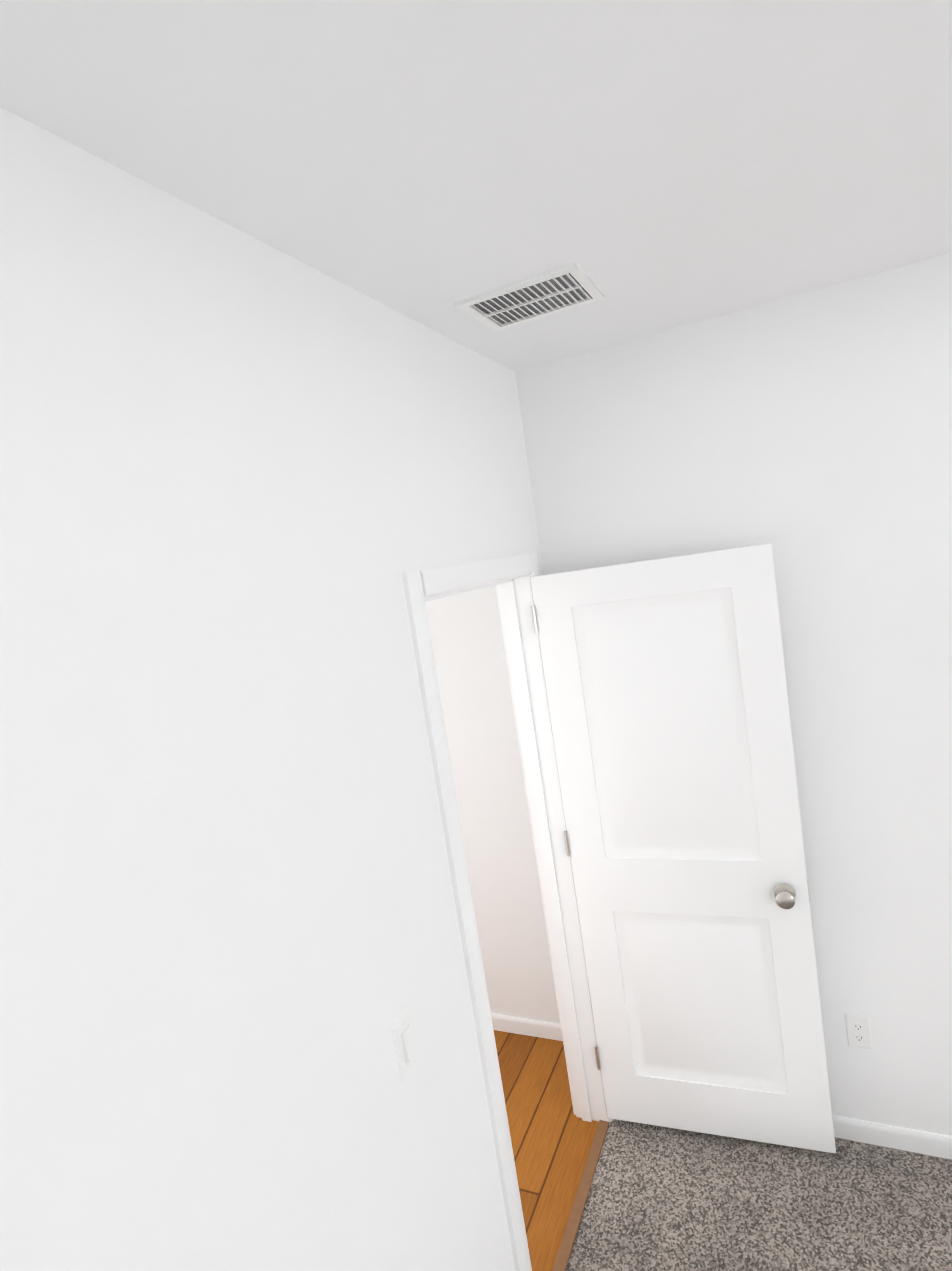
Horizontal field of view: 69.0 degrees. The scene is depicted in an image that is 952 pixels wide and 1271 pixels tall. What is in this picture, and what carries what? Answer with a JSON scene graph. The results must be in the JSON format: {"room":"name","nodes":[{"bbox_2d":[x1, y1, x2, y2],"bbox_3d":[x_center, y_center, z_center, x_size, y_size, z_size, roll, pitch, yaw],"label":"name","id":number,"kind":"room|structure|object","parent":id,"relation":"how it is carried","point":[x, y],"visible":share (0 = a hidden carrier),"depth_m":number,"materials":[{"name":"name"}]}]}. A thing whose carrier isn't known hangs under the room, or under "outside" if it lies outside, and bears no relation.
{"room":"empty bedroom","nodes":[
{"label":"empty bedroom","id":0,"kind":"room"},
{"bbox_2d":[0,107,543,1270],"bbox_3d":[-0.565,0.769,0.692,0.120,2.740,4.430,-6,7,25],"label":"wall","id":1,"kind":"structure","parent":0,"point":[246,481],"depth_m":1.06,"materials":[{"name":"paint"}]},
{"bbox_2d":[392,1008,418,1080],"bbox_3d":[-0.140,0.839,1.423,0.014,0.115,0.070,-6,7,25],"label":"light switch","id":2,"kind":"object","parent":1,"relation":"attached to","point":[405,1042],"visible":1,"depth_m":1.41,"materials":[{"name":"white plastic"}]},
{"bbox_2d":[402,552,613,1270],"bbox_3d":[0.119,0.829,2.132,0.154,2.113,0.906,-6,7,25],"label":"door frame","id":3,"kind":"structure","parent":1,"relation":"attached to","point":[509,578],"depth_m":2.38,"materials":[{"name":"paint"}]},
{"bbox_2d":[530,543,835,1152],"bbox_3d":[0.693,0.746,2.342,0.764,2.008,0.159,-6,7,25],"label":"open door","id":4,"kind":"structure","parent":3,"relation":"attached to","point":[666,687],"depth_m":2.30,"materials":[{"name":"paint"}]},
{"bbox_2d":[0,0,951,371],"bbox_3d":[1.536,-0.852,-0.670,5.360,0.100,4.655,-6,7,25],"label":"ceiling","id":5,"kind":"structure","parent":0,"point":[652,166],"depth_m":1.06,"materials":[{"name":"paint"}]},
{"bbox_2d":[454,263,604,331],"bbox_3d":[0.141,-0.840,1.740,0.310,0.010,0.260,-6,7,25],"label":"ceiling vent","id":6,"kind":"object","parent":5,"relation":"in","point":[571,286],"visible":1,"depth_m":1.73,"materials":[{"name":"white plastic"}]},
{"bbox_2d":[425,585,559,1023],"bbox_3d":[0.434,0.227,4.335,1.070,2.740,2.870,-6,7,25],"label":"wall","id":7,"kind":"structure","parent":0,"point":[465,629],"depth_m":2.97,"materials":[{"name":"paint"}]},
{"bbox_2d":[491,1013,562,1040],"bbox_3d":[0.052,1.766,3.177,1.060,0.073,0.013,-6,7,25],"label":"baseboard","id":8,"kind":"structure","parent":7,"relation":"attached to","point":[517,1025],"depth_m":3.09,"materials":[{"name":"paint"}]},
{"bbox_2d":[494,1030,598,1270],"bbox_3d":[-0.140,1.790,4.047,2.390,0.100,4.350,-6,7,25],"label":"floor","id":9,"kind":"structure","parent":0,"point":[552,1135],"depth_m":2.54,"materials":[{"name":"brown wood"}]},
{"bbox_2d":[552,1120,608,1270],"bbox_3d":[0.320,1.859,2.222,0.035,0.008,0.760,-6,7,25],"label":"trim","id":10,"kind":"structure","parent":9,"relation":"on","point":[567,1241],"depth_m":2.27,"materials":[{"name":"brown wood"}]},
{"bbox_2d":[515,252,951,1135],"bbox_3d":[2.727,0.179,1.494,5.240,2.740,0.120,-6,7,25],"label":"wall","id":11,"kind":"structure","parent":0,"point":[807,436],"depth_m":2.15,"materials":[{"name":"paint"}]},
{"bbox_2d":[845,1013,871,1048],"bbox_3d":[1.261,1.306,2.284,0.070,0.115,0.008,-6,7,25],"label":"electrical outlet","id":12,"kind":"object","parent":11,"relation":"attached to","point":[858,1031],"visible":1,"depth_m":2.28,"materials":[{"name":"white plastic"}]},
{"bbox_2d":[832,1115,951,1159],"bbox_3d":[2.321,1.561,1.837,3.962,0.073,0.030,-6,7,25],"label":"baseboard","id":13,"kind":"structure","parent":11,"relation":"attached to","point":[905,1139],"depth_m":2.28,"materials":[{"name":"paint"}]},
{"bbox_2d":[566,1119,951,1270],"bbox_3d":[1.992,1.944,-0.452,5.240,0.100,4.535,-6,7,25],"label":"floor carpet","id":14,"kind":"object","parent":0,"point":[660,1198],"depth_m":2.16,"materials":[{"name":"grey carpet"}]}
]}

